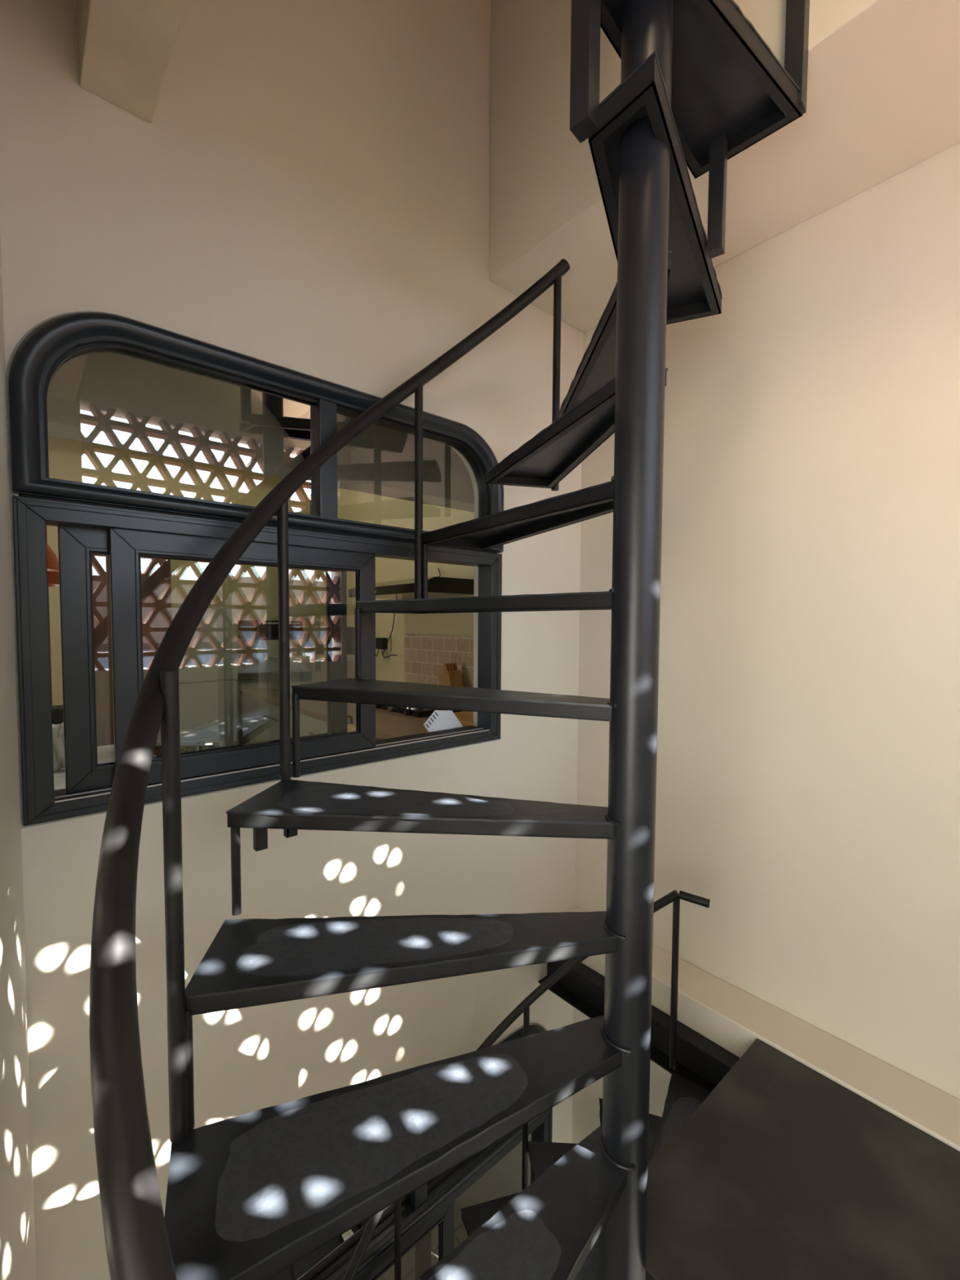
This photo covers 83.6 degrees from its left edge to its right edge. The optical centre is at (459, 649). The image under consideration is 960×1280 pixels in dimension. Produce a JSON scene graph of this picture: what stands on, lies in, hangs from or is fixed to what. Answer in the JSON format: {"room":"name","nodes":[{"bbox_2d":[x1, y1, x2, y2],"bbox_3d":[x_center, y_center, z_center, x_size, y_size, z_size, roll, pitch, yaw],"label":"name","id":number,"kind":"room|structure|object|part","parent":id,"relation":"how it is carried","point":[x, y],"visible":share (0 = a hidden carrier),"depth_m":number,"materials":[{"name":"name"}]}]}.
{"room":"spiral stairwell","nodes":[
{"label":"spiral stairwell","id":0,"kind":"room"},
{"bbox_2d":[0,227,36,1279],"bbox_3d":[-0.362,0.062,0.246,0.182,6.750,1.907,-2,3,-38],"label":"wall","id":1,"kind":"structure","parent":0,"point":[17,1224],"depth_m":0.87,"materials":[{"name":"beige paint"}]},
{"bbox_2d":[46,435,309,705],"bbox_3d":[-2.317,-0.414,3.281,2.900,3.000,0.100,-2,3,-40],"label":"wall","id":2,"kind":"structure","parent":0,"point":[252,589],"depth_m":3.61,"materials":[{"name":"yellow paint"}]},
{"bbox_2d":[48,435,306,482],"bbox_3d":[-2.230,-1.288,3.139,2.899,0.089,0.159,-2,3,-40],"label":"beam","id":3,"kind":"structure","parent":2,"relation":"attached to","point":[48,435],"depth_m":3.49,"materials":[{"name":"grey paint"}]},
{"bbox_2d":[0,0,583,1279],"bbox_3d":[-0.301,-0.002,1.607,1.950,6.750,0.120,-2,3,-40],"label":"wall","id":4,"kind":"structure","parent":0,"point":[306,188],"depth_m":1.40,"materials":[{"name":"beige paint"}]},
{"bbox_2d":[5,311,503,828],"bbox_3d":[-0.392,-0.194,1.502,1.326,1.065,0.151,-2,3,-40],"label":"window","id":5,"kind":"structure","parent":4,"relation":"in","point":[127,526],"depth_m":1.20,"materials":[{"name":"metal"}]},
{"bbox_3d":[-0.585,0.014,1.346,0.663,0.570,0.027,-2,3,-40],"label":"sash","id":6,"kind":"part","parent":5,"relation":"part of","materials":[{"name":"metal"}]},
{"bbox_3d":[-0.503,0.013,1.375,0.653,0.570,0.027,-2,3,-40],"label":"sash","id":7,"kind":"part","parent":5,"relation":"part of","materials":[{"name":"metal"}]},
{"bbox_3d":[-0.376,-0.521,1.469,1.314,0.397,0.070,-2,3,-40],"label":"arched frame","id":8,"kind":"part","parent":5,"relation":"part of","materials":[{"name":"metal"}]},
{"bbox_3d":[-0.349,-0.519,1.436,1.312,0.395,0.019,-2,3,-40],"label":"arched moulding","id":9,"kind":"part","parent":5,"relation":"part of","materials":[{"name":"metal"}]},
{"bbox_3d":[-0.378,0.008,1.493,1.314,0.650,0.073,-2,3,-40],"label":"frame","id":10,"kind":"part","parent":5,"relation":"part of","materials":[{"name":"metal"}]},
{"bbox_3d":[-0.423,0.308,1.560,1.274,0.014,0.062,-2,3,-40],"label":"sill","id":11,"kind":"part","parent":5,"relation":"part of","materials":[{"name":"black metal"}]},
{"bbox_3d":[-0.616,-0.505,1.268,0.593,0.322,0.001,-2,3,-40],"label":"fixed pane","id":12,"kind":"part","parent":5,"relation":"part of","materials":[{"name":"clear glass"}]},
{"bbox_2d":[267,1022,552,1279],"bbox_3d":[-0.164,1.980,1.801,1.326,1.065,0.151,-2,3,-40],"label":"window","id":13,"kind":"structure","parent":4,"relation":"in","point":[432,1205],"depth_m":1.76,"materials":[{"name":"metal"}]},
{"bbox_3d":[-0.388,1.670,1.567,0.593,0.322,0.001,-2,3,-40],"label":"fixed pane","id":14,"kind":"part","parent":13,"relation":"part of","materials":[{"name":"clear glass"}]},
{"bbox_3d":[-0.275,2.188,1.675,0.653,0.570,0.027,-2,3,-40],"label":"sash","id":15,"kind":"part","parent":13,"relation":"part of","materials":[{"name":"metal"}]},
{"bbox_3d":[-0.357,2.189,1.645,0.663,0.570,0.027,-2,3,-40],"label":"sash","id":16,"kind":"part","parent":13,"relation":"part of","materials":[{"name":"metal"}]},
{"bbox_3d":[0.099,1.653,1.970,0.583,0.322,0.001,-2,3,-40],"label":"fixed pane","id":17,"kind":"part","parent":13,"relation":"part of","materials":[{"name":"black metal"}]},
{"bbox_3d":[-0.149,2.183,1.792,1.314,0.650,0.073,-2,3,-40],"label":"frame","id":18,"kind":"part","parent":13,"relation":"part of","materials":[{"name":"metal"}]},
{"bbox_3d":[-0.668,0.380,1.596,0.550,0.125,0.297,-2,3,-40],"label":"wall shelf","id":19,"kind":"object","parent":4,"relation":"attached to","visible":0},
{"bbox_2d":[180,746,188,752],"bbox_3d":[-0.802,0.298,1.518,0.066,0.044,0.066,-2,3,-40],"label":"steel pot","id":20,"kind":"object","parent":19,"relation":"on","point":[183,748],"visible":0.24,"depth_m":1.51,"materials":[{"name":"silver metal"}]},
{"bbox_2d":[195,738,223,751],"bbox_3d":[-0.732,0.292,1.575,0.078,0.051,0.078,-2,3,-40],"label":"steel pot","id":21,"kind":"object","parent":19,"relation":"on","point":[211,743],"visible":0.61,"depth_m":1.55,"materials":[{"name":"silver metal"}]},
{"bbox_3d":[-0.732,0.270,1.575,0.076,0.008,0.076,-2,3,-40],"label":"lid","id":22,"kind":"part","parent":21,"relation":"part of","materials":[{"name":"silver metal"}]},
{"bbox_2d":[377,1200,468,1279],"bbox_3d":[-0.684,3.293,2.301,2.070,0.100,1.179,-2,3,-40],"label":"floor","id":23,"kind":"structure","parent":0,"point":[407,1261],"depth_m":2.86,"materials":[{"name":"tile"}]},
{"bbox_2d":[455,1141,522,1208],"bbox_3d":[-0.680,2.319,2.255,2.170,2.050,1.179,-2,3,-40],"label":"wall","id":24,"kind":"structure","parent":0,"point":[504,1179],"depth_m":2.82,"materials":[{"name":"beige paint"}]},
{"bbox_2d":[307,142,959,1143],"bbox_3d":[0.344,-0.038,2.451,0.120,6.750,4.800,-2,3,-40],"label":"wall","id":25,"kind":"structure","parent":0,"point":[808,764],"depth_m":1.54,"materials":[{"name":"beige paint"}]},
{"bbox_2d":[375,635,391,652],"bbox_3d":[-0.472,-0.037,3.302,0.050,0.100,0.130,-2,3,-40],"label":"wall socket","id":26,"kind":"object","parent":25,"relation":"attached to","point":[380,642],"visible":0.96,"depth_m":3.27,"materials":[{"name":"black plastic"}]},
{"bbox_2d":[348,576,474,599],"bbox_3d":[-0.252,-0.318,2.788,0.350,0.081,0.700,-2,3,-40],"label":"hood","id":27,"kind":"object","parent":25,"relation":"attached to","point":[437,587],"visible":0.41,"depth_m":2.57,"materials":[{"name":"black metal"}]},
{"bbox_2d":[382,613,396,657],"bbox_3d":[-0.417,-0.122,3.226,0.006,0.354,0.176,-2,3,-40],"label":"power cable","id":28,"kind":"object","parent":27,"relation":"hanging from","point":[394,613],"visible":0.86,"depth_m":3.22,"materials":[{"name":"black plastic"}]},
{"bbox_2d":[404,633,473,687],"bbox_3d":[-0.107,0.061,2.896,0.012,0.285,0.653,-2,3,-40],"label":"backsplash","id":29,"kind":"structure","parent":25,"relation":"attached to","point":[424,655],"depth_m":2.92,"materials":[{"name":"tile"}]},
{"bbox_2d":[489,0,959,333],"bbox_3d":[0.898,-2.280,1.191,0.510,2.148,1.870,-2,3,-40],"label":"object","id":30,"kind":"structure","parent":25,"relation":"attached to","point":[883,93],"depth_m":1.44,"materials":[{"name":"beige paint"}]},
{"bbox_2d":[564,906,959,1151],"bbox_3d":[1.016,1.235,1.466,0.166,0.264,1.870,-2,3,-40],"label":"ledge","id":31,"kind":"object","parent":25,"relation":"attached to","point":[726,1015],"visible":0.26,"depth_m":1.53,"materials":[{"name":"beige paint"}]},
{"bbox_2d":[538,959,739,1091],"bbox_3d":[0.925,1.271,1.399,0.057,0.138,1.858,-2,3,-40],"label":"channel","id":32,"kind":"object","parent":31,"relation":"attached to","point":[700,1060],"visible":0.26,"depth_m":1.72,"materials":[{"name":"black paint"}]},
{"bbox_3d":[0.365,3.459,1.001,2.120,0.100,2.170,-2,3,-40],"label":"floor","id":33,"kind":"structure","parent":0,"visible":0},
{"bbox_2d":[89,0,959,1279],"bbox_3d":[0.374,0.387,0.849,1.560,6.050,1.800,-2,3,-40],"label":"spiral staircase","id":34,"kind":"structure","parent":33,"relation":"on","point":[779,1171],"depth_m":0.94,"materials":[{"name":"black metal"}]},
{"bbox_3d":[-0.044,-0.081,0.889,0.837,2.157,1.618,0,3,-3],"label":"handrail","id":35,"kind":"part","parent":34,"relation":"part of","materials":[{"name":"black metal"}]},
{"bbox_3d":[-0.005,1.499,1.452,1.364,1.508,0.448,-2,3,-36],"label":"handrail","id":36,"kind":"part","parent":34,"relation":"part of","materials":[{"name":"black metal"}]},
{"bbox_3d":[0.205,-1.587,0.827,0.034,1.505,0.034,3,4,43],"label":"post","id":37,"kind":"part","parent":34,"relation":"part of","materials":[{"name":"black metal"}]},
{"bbox_3d":[0.708,0.751,1.613,0.085,0.030,0.025,2,3,31],"label":"handrail","id":38,"kind":"part","parent":34,"relation":"part of","materials":[{"name":"black metal"}]},
{"bbox_3d":[0.678,-1.241,1.075,0.034,0.315,0.034,3,4,45],"label":"post","id":39,"kind":"part","parent":34,"relation":"part of","materials":[{"name":"black metal"}]},
{"bbox_3d":[0.904,1.170,0.867,0.762,0.060,1.091,-2,3,-40],"label":"landing plate","id":40,"kind":"part","parent":34,"relation":"part of","materials":[{"name":"paint"}]},
{"bbox_3d":[-1.501,1.184,2.362,2.900,0.100,2.479,-2,3,-40],"label":"floor","id":41,"kind":"structure","parent":0,"visible":0},
{"bbox_2d":[45,525,52,706],"bbox_3d":[-1.905,0.236,2.355,0.180,1.790,0.200,-2,3,-40],"label":"post","id":42,"kind":"object","parent":41,"relation":"on","point":[46,526],"depth_m":2.32,"materials":[{"name":"brown wood"}]},
{"bbox_2d":[53,744,155,790],"bbox_3d":[-1.504,0.796,1.839,0.850,0.725,0.750,-2,3,-40],"label":"dining table","id":43,"kind":"object","parent":41,"relation":"on","point":[105,753],"visible":0.02,"depth_m":2.05,"materials":[{"name":"stone"}]},
{"bbox_2d":[51,705,63,724],"bbox_3d":[-1.543,0.321,2.023,0.250,0.204,0.120,-2,3,-40],"label":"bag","id":44,"kind":"object","parent":43,"relation":"on","point":[57,715],"visible":0.02,"depth_m":1.99,"materials":[{"name":"black"}]},
{"bbox_2d":[52,722,64,772],"bbox_3d":[-1.435,0.344,1.878,0.128,0.176,0.043,-2,3,-40],"label":"cloth","id":45,"kind":"object","parent":43,"relation":"on","point":[57,730],"visible":0.29,"depth_m":1.89,"materials":[{"name":"white fabric"}]},
{"bbox_2d":[91,553,171,755],"bbox_3d":[-1.692,0.291,2.704,0.390,1.650,0.400,-2,3,-40],"label":"window pane","id":46,"kind":"object","parent":41,"relation":"on","point":[156,585],"visible":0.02,"depth_m":2.52,"materials":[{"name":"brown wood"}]},
{"bbox_3d":[-1.657,0.280,2.510,0.187,1.570,0.019,-2,3,-40],"label":"door","id":47,"kind":"part","parent":46,"relation":"part of","materials":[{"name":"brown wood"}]},
{"bbox_3d":[-1.509,0.275,2.633,0.187,1.570,0.019,-2,3,-40],"label":"door","id":48,"kind":"part","parent":46,"relation":"part of","materials":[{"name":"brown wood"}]},
{"bbox_2d":[171,605,238,751],"bbox_3d":[-1.635,0.412,3.323,0.400,1.350,0.430,-2,3,-40],"label":"fridge","id":49,"kind":"object","parent":41,"relation":"on","point":[208,693],"visible":0.34,"depth_m":3.17,"materials":[{"name":"grey metal"}]},
{"bbox_3d":[-1.502,-0.029,3.144,0.380,0.430,0.019,-2,3,-40],"label":"door","id":50,"kind":"part","parent":49,"relation":"part of","materials":[{"name":"grey metal"}]},
{"bbox_3d":[-1.504,0.620,3.174,0.380,0.850,0.019,-2,3,-40],"label":"door","id":51,"kind":"part","parent":49,"relation":"part of","materials":[{"name":"grey metal"}]},
{"bbox_2d":[237,638,303,745],"bbox_3d":[-1.276,0.502,3.631,0.300,1.145,0.420,-2,3,-40],"label":"base cabinet","id":52,"kind":"object","parent":41,"relation":"on","point":[252,654],"visible":0.21,"depth_m":3.50,"materials":[{"name":"beige wood"}]},
{"bbox_2d":[237,620,302,639],"bbox_3d":[-1.259,-0.134,3.583,0.300,0.120,0.406,-2,3,-40],"label":"toaster oven","id":53,"kind":"object","parent":52,"relation":"on","point":[252,629],"visible":0.73,"depth_m":3.44,"materials":[{"name":"black metal"}]},
{"bbox_3d":[-1.133,-0.166,3.430,0.240,0.012,0.012,-2,3,-40],"label":"handle","id":54,"kind":"part","parent":53,"relation":"part of","materials":[{"name":"silver metal"}]},
{"bbox_2d":[248,697,379,743],"bbox_3d":[-0.467,0.710,2.804,0.692,0.814,1.840,-2,3,-40],"label":"base cabinet","id":55,"kind":"object","parent":41,"relation":"on","point":[264,717],"visible":0.12,"depth_m":3.01,"materials":[{"name":"silver metal"}]},
{"bbox_3d":[-1.092,0.652,3.070,0.017,0.700,0.590,-2,3,-40],"label":"door","id":56,"kind":"part","parent":55,"relation":"part of","materials":[{"name":"beige wood"}]},
{"bbox_3d":[-1.034,0.378,2.941,0.010,0.010,0.200,-2,3,-40],"label":"handle","id":57,"kind":"part","parent":55,"relation":"part of","materials":[{"name":"silver metal"}]},
{"bbox_3d":[-0.703,0.676,2.601,0.017,0.700,0.590,-2,3,-40],"label":"door","id":58,"kind":"part","parent":55,"relation":"part of","materials":[{"name":"beige wood"}]},
{"bbox_2d":[239,687,465,739],"bbox_3d":[-0.473,0.288,2.782,0.707,0.030,1.875,-2,3,-40],"label":"countertop","id":59,"kind":"structure","parent":55,"relation":"on","point":[392,724],"depth_m":2.40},
{"bbox_2d":[267,653,355,693],"bbox_3d":[-0.892,0.142,3.379,0.490,0.199,0.370,-2,3,-40],"label":"microwave oven","id":60,"kind":"object","parent":59,"relation":"on","point":[304,668],"visible":0.45,"depth_m":3.19,"materials":[{"name":"grey paint"}]},
{"bbox_3d":[-0.781,0.150,3.237,0.380,0.150,0.010,-2,3,-40],"label":"door","id":61,"kind":"part","parent":60,"relation":"part of","materials":[{"name":"grey paint"}]},
{"bbox_2d":[346,626,355,654],"bbox_3d":[-0.662,-0.056,3.469,0.030,0.180,0.250,-2,3,-40],"label":"screen","id":62,"kind":"object","parent":60,"relation":"on","point":[350,630],"visible":0.29,"depth_m":3.50,"materials":[{"name":"black"}]},
{"bbox_2d":[301,715,355,736],"bbox_3d":[-0.397,0.317,1.949,0.220,0.120,0.495,-2,3,-40],"label":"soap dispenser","id":63,"kind":"object","parent":59,"relation":"on","point":[351,726],"visible":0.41,"depth_m":2.06,"materials":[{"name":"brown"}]},
{"bbox_2d":[347,723,355,732],"bbox_3d":[-0.416,0.312,2.073,0.044,0.050,0.044,-2,3,-40],"label":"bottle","id":64,"kind":"object","parent":63,"relation":"on","point":[351,726],"depth_m":2.05,"materials":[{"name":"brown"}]},
{"bbox_2d":[375,704,462,717],"bbox_3d":[-0.273,0.251,2.630,0.277,0.058,0.600,-2,3,-40],"label":"gas cooktop","id":65,"kind":"object","parent":59,"relation":"in","point":[416,712],"visible":0.1,"depth_m":2.39,"materials":[{"name":"black metal"}]},
{"bbox_3d":[-0.316,0.275,2.478,0.016,0.023,0.024,-2,3,-40],"label":"knob","id":66,"kind":"part","parent":65,"relation":"part of","materials":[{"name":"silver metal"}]},
{"bbox_3d":[-0.234,0.280,2.378,0.016,0.023,0.024,-2,3,-40],"label":"knob","id":67,"kind":"part","parent":65,"relation":"part of","materials":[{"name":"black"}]},
{"bbox_2d":[423,710,462,732],"bbox_3d":[-0.052,0.266,1.959,0.188,0.091,0.027,-2,3,-40],"label":"spiral notebook","id":68,"kind":"object","parent":59,"relation":"on","point":[439,720],"visible":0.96,"depth_m":1.95,"materials":[{"name":"white paper"}]},
{"bbox_2d":[437,662,463,686],"bbox_3d":[-0.036,0.178,2.683,0.080,0.217,0.135,-2,3,-40],"label":"knife block","id":69,"kind":"object","parent":59,"relation":"on","point":[451,676],"visible":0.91,"depth_m":2.66,"materials":[{"name":"brown wood"}]},
{"bbox_3d":[-0.067,0.097,2.670,0.012,0.054,0.038,-2,3,-40],"label":"knife handle","id":70,"kind":"part","parent":69,"relation":"part of","materials":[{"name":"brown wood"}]},
{"bbox_3d":[-0.052,0.096,2.683,0.012,0.054,0.038,-2,3,-40],"label":"knife handle","id":71,"kind":"part","parent":69,"relation":"part of","materials":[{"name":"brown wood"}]},
{"bbox_3d":[-0.036,0.096,2.696,0.012,0.054,0.038,-2,3,-40],"label":"knife handle","id":72,"kind":"part","parent":69,"relation":"part of","materials":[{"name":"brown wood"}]},
{"bbox_3d":[-0.021,0.095,2.708,0.012,0.054,0.038,-2,3,-40],"label":"knife handle","id":73,"kind":"part","parent":69,"relation":"part of","materials":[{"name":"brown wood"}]},
{"bbox_2d":[453,711,473,726],"bbox_3d":[0.119,0.289,2.281,0.340,0.020,0.280,-2,3,-40],"label":"cutting board","id":74,"kind":"object","parent":59,"relation":"on","point":[465,718],"visible":0.04,"depth_m":2.21,"materials":[{"name":"brown wood"}]},
{"bbox_3d":[0.939,0.078,0.032,2.050,6.750,0.150,-2,3,-40],"label":"wall","id":75,"kind":"structure","parent":0,"visible":0},
{"bbox_2d":[77,0,185,123],"bbox_3d":[-0.121,-1.272,0.398,0.128,0.338,1.870,-2,3,-40],"label":"beam","id":76,"kind":"structure","parent":75,"relation":"attached to","point":[125,46],"depth_m":1.01,"materials":[{"name":"paint"}]},
{"bbox_3d":[-1.488,-1.913,2.216,2.900,0.100,2.479,-2,3,-40],"label":"ceiling","id":77,"kind":"structure","parent":0,"visible":0},
{"bbox_2d":[46,352,474,512],"bbox_3d":[-0.987,-1.232,1.639,2.899,1.200,0.140,-2,3,-40],"label":"window pane","id":78,"kind":"structure","parent":77,"relation":"attached to","point":[109,399],"depth_m":1.73,"materials":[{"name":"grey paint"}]},
{"bbox_2d":[46,542,59,586],"bbox_3d":[-1.252,-0.405,1.500,0.236,0.441,0.236,-2,3,-40],"label":"pendant lamp","id":79,"kind":"object","parent":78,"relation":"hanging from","point":[53,580],"visible":0.12,"depth_m":1.51,"materials":[{"name":"orange ceramic"}]}
]}

